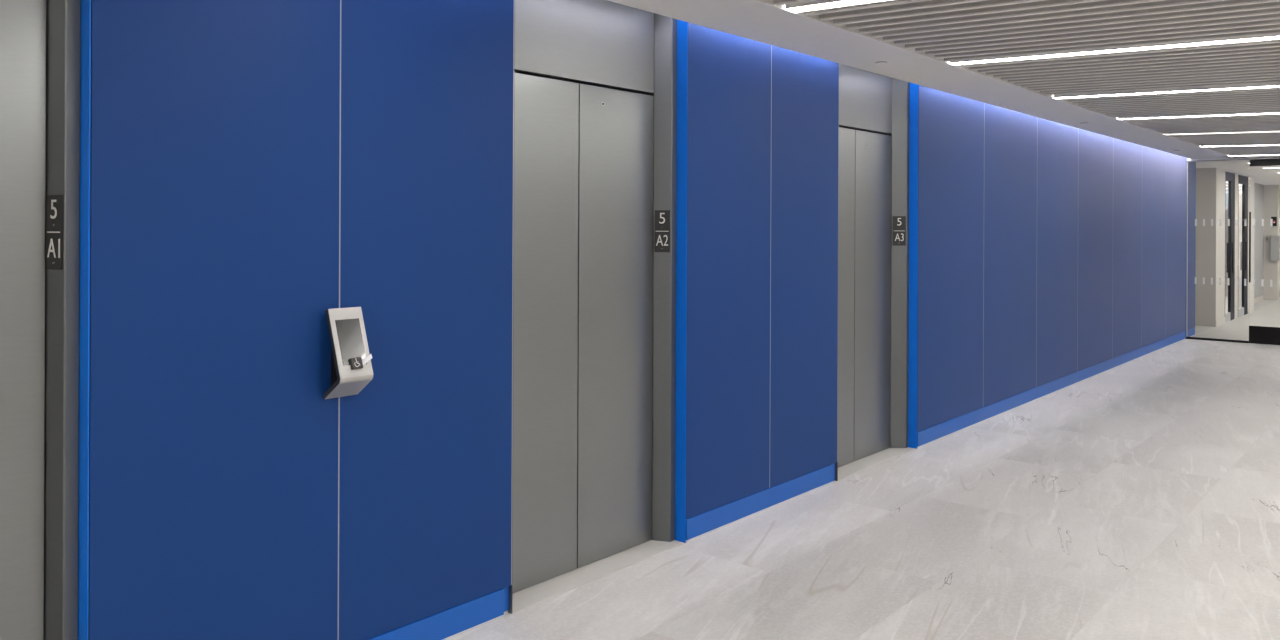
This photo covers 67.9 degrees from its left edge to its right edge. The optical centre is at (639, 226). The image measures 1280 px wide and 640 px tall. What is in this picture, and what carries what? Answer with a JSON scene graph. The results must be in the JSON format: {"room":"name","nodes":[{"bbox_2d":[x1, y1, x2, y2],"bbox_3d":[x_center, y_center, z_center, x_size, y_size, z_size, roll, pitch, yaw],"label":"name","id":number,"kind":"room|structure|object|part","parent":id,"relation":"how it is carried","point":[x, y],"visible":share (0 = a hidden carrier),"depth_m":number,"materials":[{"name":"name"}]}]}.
{"room":"elevator lobby","nodes":[
{"label":"elevator lobby","id":0,"kind":"room"},
{"bbox_2d":[450,339,1279,639],"bbox_3d":[1.919,1.563,2.965,5.300,0.050,23.010,0,0,41],"label":"floor","id":1,"kind":"structure","parent":0,"point":[1138,499],"depth_m":4.60,"materials":[{"name":"stone"}]},
{"bbox_2d":[1186,159,1249,342],"bbox_3d":[7.894,0.325,12.987,0.737,2.474,0.036,0,0,41],"label":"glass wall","id":2,"kind":"structure","parent":1,"relation":"on","point":[1217,308],"depth_m":12.97,"materials":[{"name":"white"}]},
{"bbox_2d":[1187,156,1279,160],"bbox_3d":[9.518,-1.068,11.601,5.000,0.324,0.060,0,0,41],"label":"trim","id":3,"kind":"structure","parent":2,"relation":"attached to","point":[1188,159],"depth_m":12.84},
{"bbox_2d":[1249,159,1279,344],"bbox_3d":[8.543,0.333,12.403,1.000,2.458,0.087,0,0,41],"label":"door","id":4,"kind":"structure","parent":2,"relation":"in","point":[1264,214],"depth_m":12.62,"materials":[{"name":"white"}]},
{"bbox_3d":[8.163,0.274,12.710,0.020,0.940,0.060,0,0,41],"label":"pull handle","id":5,"kind":"part","parent":4,"relation":"part of","materials":[{"name":"silver metal"}]},
{"bbox_3d":[8.552,1.446,12.419,1.000,0.232,0.044,0,0,41],"label":"rail","id":6,"kind":"part","parent":4,"relation":"part of","materials":[{"name":"black metal"}]},
{"bbox_3d":[8.562,-0.851,12.419,1.000,0.090,0.044,0,0,41],"label":"rail","id":7,"kind":"part","parent":4,"relation":"part of","materials":[{"name":"black metal"}]},
{"bbox_2d":[608,0,1222,158],"bbox_3d":[0.333,-0.999,4.325,0.395,0.060,23.000,0,0,41],"label":"ceiling","id":8,"kind":"structure","parent":0,"point":[720,15],"depth_m":5.45,"materials":[{"name":"white paint"}]},
{"bbox_2d":[874,62,887,64],"bbox_3d":[1.418,-0.960,5.582,0.080,0.008,0.080,0,0,41],"label":"sprinkler cover","id":9,"kind":"object","parent":8,"relation":"attached to","point":[876,63],"visible":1,"depth_m":5.57,"materials":[{"name":"grey plastic"}]},
{"bbox_2d":[725,0,1232,157],"bbox_3d":[0.523,-0.981,4.163,0.105,0.034,23.000,0,0,41],"label":"ceiling bulkhead","id":10,"kind":"structure","parent":8,"relation":"attached to","point":[765,6],"depth_m":5.41,"materials":[{"name":"white paint"}]},
{"bbox_2d":[774,0,1279,156],"bbox_3d":[2.084,-0.952,2.788,4.037,0.217,22.781,0,0,41],"label":"ceiling","id":11,"kind":"structure","parent":0,"point":[1268,137],"depth_m":5.03,"materials":[{"name":"grey metal"}]},
{"bbox_3d":[0.194,0.131,4.835,0.319,2.800,23.600,0,0,41],"label":"wall","id":12,"kind":"structure","parent":0,"visible":0},
{"bbox_2d":[0,0,80,639],"bbox_3d":[-1.998,0.144,2.225,0.297,2.755,1.187,0,0,41],"label":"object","id":13,"kind":"object","parent":12,"relation":"attached to","point":[40,39],"visible":1,"depth_m":2.60,"materials":[{"name":"metal"}]},
{"bbox_3d":[-1.826,0.436,2.439,0.030,2.160,0.519,0,0,41],"label":"door panel","id":14,"kind":"part","parent":13,"relation":"part of","materials":[{"name":"metal"}]},
{"bbox_2d":[46,195,62,269],"bbox_3d":[-1.607,0.015,2.607,0.072,0.204,0.006,0,0,29],"label":"sign","id":15,"kind":"object","parent":13,"relation":"attached to","point":[54,239],"visible":1,"depth_m":2.60,"materials":[{"name":"black plastic"}]},
{"bbox_2d":[78,0,90,639],"bbox_3d":[-1.525,0.194,2.606,0.075,2.660,0.003,0,0,41],"label":"trim","id":16,"kind":"structure","parent":12,"relation":"attached to","point":[85,36],"depth_m":2.60,"materials":[{"name":"blue metal"}]},
{"bbox_2d":[88,0,340,639],"bbox_3d":[-1.254,0.137,2.881,0.021,2.545,0.762,0,0,41],"label":"wall panel","id":17,"kind":"object","parent":12,"relation":"attached to","point":[215,125],"visible":1,"depth_m":2.84,"materials":[{"name":"metal"}]},
{"bbox_2d":[323,307,372,398],"bbox_3d":[-0.959,0.416,3.122,0.113,0.296,0.125,0,0,41],"label":"kiosk","id":18,"kind":"object","parent":17,"relation":"attached to","point":[351,366],"visible":1,"depth_m":3.10,"materials":[{"name":"silver metal"}]},
{"bbox_3d":[-0.997,0.415,3.074,0.099,0.294,0.001,0,0,41],"label":"plate","id":19,"kind":"part","parent":18,"relation":"part of","materials":[{"name":"grey plastic"}]},
{"bbox_2d":[339,0,513,639],"bbox_3d":[-0.757,0.139,3.462,0.021,2.545,0.767,0,0,41],"label":"wall panel","id":20,"kind":"object","parent":12,"relation":"attached to","point":[427,224],"visible":1,"depth_m":3.42,"materials":[{"name":"metal"}]},
{"bbox_2d":[367,589,503,639],"bbox_3d":[-1.023,1.463,3.154,0.026,0.100,1.484,0,0,41],"label":"baseboard","id":21,"kind":"structure","parent":12,"relation":"attached to","point":[449,622],"depth_m":3.52,"materials":[{"name":"blue paint"}]},
{"bbox_2d":[442,615,503,639],"bbox_3d":[-1.024,1.520,3.155,0.024,0.012,1.484,0,0,41],"label":"trim","id":22,"kind":"structure","parent":12,"relation":"attached to","point":[501,616],"depth_m":3.60,"materials":[{"name":"metal"}]},
{"bbox_2d":[502,586,508,611],"bbox_3d":[-0.534,1.466,3.741,0.005,0.100,0.043,0,0,41],"label":"trim","id":23,"kind":"structure","parent":12,"relation":"attached to","point":[506,589],"depth_m":3.75,"materials":[{"name":"blue paint"}]},
{"bbox_2d":[508,0,514,613],"bbox_3d":[-0.527,0.198,3.772,0.075,2.660,0.003,0,0,41],"label":"trim","id":24,"kind":"structure","parent":12,"relation":"attached to","point":[510,586],"depth_m":3.75,"materials":[{"name":"grey metal"}]},
{"bbox_2d":[512,0,683,612],"bbox_3d":[-0.250,0.151,4.268,0.297,2.755,1.104,0,0,41],"label":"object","id":25,"kind":"object","parent":12,"relation":"attached to","point":[595,122],"visible":0.77,"depth_m":4.29,"materials":[{"name":"metal"}]},
{"bbox_3d":[-0.427,0.442,4.074,0.030,2.160,0.427,0,0,41],"label":"door panel","id":26,"kind":"part","parent":25,"relation":"part of","materials":[{"name":"metal"}]},
{"bbox_3d":[-0.252,-0.939,4.270,0.032,0.575,0.948,0,0,41],"label":"transom panel","id":27,"kind":"part","parent":25,"relation":"part of","materials":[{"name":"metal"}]},
{"bbox_3d":[-0.117,0.444,4.437,0.030,2.160,0.515,0,0,41],"label":"door panel","id":28,"kind":"part","parent":25,"relation":"part of","materials":[{"name":"metal"}]},
{"bbox_2d":[654,210,669,251],"bbox_3d":[0.108,0.022,4.610,0.078,0.204,0.006,0,0,16],"label":"sign","id":29,"kind":"object","parent":25,"relation":"attached to","point":[662,217],"visible":1,"depth_m":4.61,"materials":[{"name":"black plastic"}]},
{"bbox_2d":[675,19,687,542],"bbox_3d":[0.197,0.201,4.618,0.075,2.660,0.003,0,0,41],"label":"trim","id":30,"kind":"structure","parent":12,"relation":"attached to","point":[682,26],"depth_m":4.61,"materials":[{"name":"blue metal"}]},
{"bbox_2d":[686,22,771,518],"bbox_3d":[0.462,0.144,4.886,0.021,2.545,0.742,0,0,41],"label":"wall panel","id":31,"kind":"object","parent":12,"relation":"attached to","point":[729,109],"visible":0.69,"depth_m":4.85,"materials":[{"name":"metal"}]},
{"bbox_2d":[686,464,833,542],"bbox_3d":[0.686,1.470,5.151,0.026,0.100,1.443,0,0,41],"label":"baseboard","id":32,"kind":"structure","parent":12,"relation":"attached to","point":[702,523],"depth_m":5.05,"materials":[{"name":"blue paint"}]},
{"bbox_2d":[770,45,838,486],"bbox_3d":[0.946,0.146,5.451,0.021,2.545,0.746,0,0,41],"label":"wall panel","id":33,"kind":"object","parent":12,"relation":"attached to","point":[805,88],"visible":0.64,"depth_m":5.42,"materials":[{"name":"metal"}]},
{"bbox_2d":[834,239,838,480],"bbox_3d":[1.168,0.205,5.753,0.075,2.660,0.003,0,0,41],"label":"trim","id":34,"kind":"structure","parent":12,"relation":"attached to","point":[836,463],"depth_m":5.73,"materials":[{"name":"grey metal"}]},
{"bbox_2d":[838,63,915,480],"bbox_3d":[1.446,0.159,6.250,0.297,2.755,1.105,0,0,41],"label":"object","id":35,"kind":"object","parent":12,"relation":"attached to","point":[874,108],"visible":0.62,"depth_m":6.36,"materials":[{"name":"metal"}]},
{"bbox_3d":[1.256,0.449,6.041,0.030,2.160,0.393,0,0,41],"label":"door panel","id":36,"kind":"part","parent":35,"relation":"part of","materials":[{"name":"metal"}]},
{"bbox_3d":[1.434,-0.931,6.241,0.032,0.575,0.925,0,0,41],"label":"transom panel","id":37,"kind":"part","parent":35,"relation":"part of","materials":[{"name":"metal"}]},
{"bbox_3d":[1.559,0.451,6.394,0.030,2.160,0.526,0,0,41],"label":"door panel","id":38,"kind":"part","parent":35,"relation":"part of","materials":[{"name":"metal"}]},
{"bbox_2d":[893,216,905,245],"bbox_3d":[1.796,0.029,6.582,0.090,0.204,0.006,0,0,2],"label":"sign","id":39,"kind":"object","parent":35,"relation":"attached to","point":[899,222],"visible":1,"depth_m":6.58,"materials":[{"name":"black plastic"}]},
{"bbox_2d":[908,83,917,448],"bbox_3d":[1.893,0.208,6.601,0.075,2.660,0.003,0,0,41],"label":"trim","id":40,"kind":"structure","parent":12,"relation":"attached to","point":[913,152],"depth_m":6.60,"materials":[{"name":"blue metal"}]},
{"bbox_2d":[917,85,984,431],"bbox_3d":[2.314,0.152,7.051,0.021,2.545,1.214,0,0,41],"label":"wall panel","id":41,"kind":"object","parent":12,"relation":"attached to","point":[950,313],"visible":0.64,"depth_m":7.00,"materials":[{"name":"metal"}]},
{"bbox_2d":[983,103,1037,406],"bbox_3d":[3.118,0.156,7.990,0.021,2.545,1.259,0,0,41],"label":"wall panel","id":42,"kind":"object","parent":12,"relation":"attached to","point":[1010,136],"visible":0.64,"depth_m":7.94,"materials":[{"name":"metal"}]},
{"bbox_2d":[917,331,1185,448],"bbox_3d":[4.738,1.487,9.885,0.026,0.100,8.680,0,0,41],"label":"baseboard","id":43,"kind":"structure","parent":12,"relation":"attached to","point":[932,433],"depth_m":8.31,"materials":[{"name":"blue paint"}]},
{"bbox_2d":[1036,117,1077,386],"bbox_3d":[3.924,0.159,8.931,0.021,2.545,1.218,0,0,41],"label":"wall panel","id":44,"kind":"object","parent":12,"relation":"attached to","point":[1057,143],"visible":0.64,"depth_m":8.88,"materials":[{"name":"metal"}]},
{"bbox_2d":[1077,128,1112,371],"bbox_3d":[4.733,0.162,9.876,0.021,2.545,1.271,0,0,41],"label":"wall panel","id":45,"kind":"object","parent":12,"relation":"attached to","point":[1095,150],"visible":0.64,"depth_m":9.84,"materials":[{"name":"metal"}]},
{"bbox_2d":[1112,138,1141,357],"bbox_3d":[5.559,0.166,10.842,0.021,2.545,1.271,0,0,41],"label":"wall panel","id":46,"kind":"object","parent":12,"relation":"attached to","point":[1127,156],"visible":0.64,"depth_m":10.79,"materials":[{"name":"metal"}]},
{"bbox_2d":[1142,146,1165,346],"bbox_3d":[6.378,0.169,11.798,0.021,2.545,1.246,0,0,41],"label":"wall panel","id":47,"kind":"object","parent":12,"relation":"attached to","point":[1153,160],"visible":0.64,"depth_m":11.73,"materials":[{"name":"laminate"}]},
{"bbox_2d":[1166,152,1186,337],"bbox_3d":[7.189,0.173,12.747,0.021,2.545,1.251,0,0,41],"label":"wall panel","id":48,"kind":"object","parent":12,"relation":"attached to","point":[1176,165],"visible":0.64,"depth_m":12.72,"materials":[{"name":"metal"}]},
{"bbox_2d":[1186,272,1186,305],"bbox_3d":[7.806,0.175,13.467,0.021,2.545,0.585,0,0,41],"label":"wall panel","id":49,"kind":"object","parent":12,"relation":"attached to","point":[1186,272],"visible":0.11,"depth_m":13.24,"materials":[{"name":"metal"}]},
{"bbox_3d":[2.215,-1.013,2.714,4.540,0.161,23.000,0,0,41],"label":"ceiling","id":50,"kind":"structure","parent":0,"visible":0},
{"bbox_2d":[785,0,890,12],"bbox_3d":[2.210,-0.946,2.936,4.035,0.208,0.108,0,0,41],"label":"linear light","id":51,"kind":"object","parent":50,"relation":"attached to","point":[818,4],"visible":0.8,"depth_m":4.13,"materials":[{"name":"white plastic"}]},
{"bbox_2d":[949,34,1279,64],"bbox_3d":[3.384,-0.941,4.307,4.035,0.208,0.108,0,0,41],"label":"linear light","id":52,"kind":"object","parent":50,"relation":"attached to","point":[1275,36],"visible":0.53,"depth_m":5.01,"materials":[{"name":"white plastic"}]},
{"bbox_2d":[1054,82,1279,98],"bbox_3d":[4.632,-0.936,5.766,4.035,0.208,0.108,0,0,41],"label":"linear light","id":53,"kind":"object","parent":50,"relation":"attached to","point":[1262,85],"visible":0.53,"depth_m":6.56,"materials":[{"name":"white plastic"}]},
{"bbox_2d":[1058,86,1279,97],"bbox_3d":[4.632,-0.903,5.766,4.027,0.134,0.092,0,0,41],"label":"diffuser","id":54,"kind":"object","parent":53,"relation":"attached to","point":[1209,88],"depth_m":6.60,"materials":[{"name":"white plastic"}]},
{"bbox_2d":[1118,111,1279,119],"bbox_3d":[5.783,-0.931,7.111,4.035,0.208,0.108,0,0,41],"label":"linear light","id":55,"kind":"object","parent":50,"relation":"attached to","point":[1276,112],"visible":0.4,"depth_m":8.00,"materials":[{"name":"white plastic"}]},
{"bbox_2d":[1129,113,1276,118],"bbox_3d":[5.783,-0.898,7.111,4.027,0.134,0.092,0,0,41],"label":"diffuser","id":56,"kind":"object","parent":55,"relation":"attached to","point":[1225,114],"depth_m":8.01,"materials":[{"name":"white plastic"}]},
{"bbox_2d":[1165,131,1279,134],"bbox_3d":[6.928,-0.925,8.448,4.035,0.210,0.060,0,0,41],"label":"linear light","id":57,"kind":"object","parent":50,"relation":"attached to","point":[1245,131],"visible":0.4,"depth_m":9.42,"materials":[{"name":"white plastic"}]},
{"bbox_2d":[1202,144,1279,146],"bbox_3d":[8.143,-0.921,9.869,4.035,0.208,0.108,0,0,41],"label":"linear light","id":58,"kind":"object","parent":50,"relation":"attached to","point":[1264,144],"visible":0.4,"depth_m":10.89,"materials":[{"name":"white plastic"}]},
{"bbox_2d":[1229,154,1279,155],"bbox_3d":[9.333,-0.916,11.259,4.035,0.208,0.108,0,0,41],"label":"linear light","id":59,"kind":"object","parent":50,"relation":"attached to","point":[1273,154],"visible":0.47,"depth_m":12.41,"materials":[{"name":"white plastic"}]}
]}

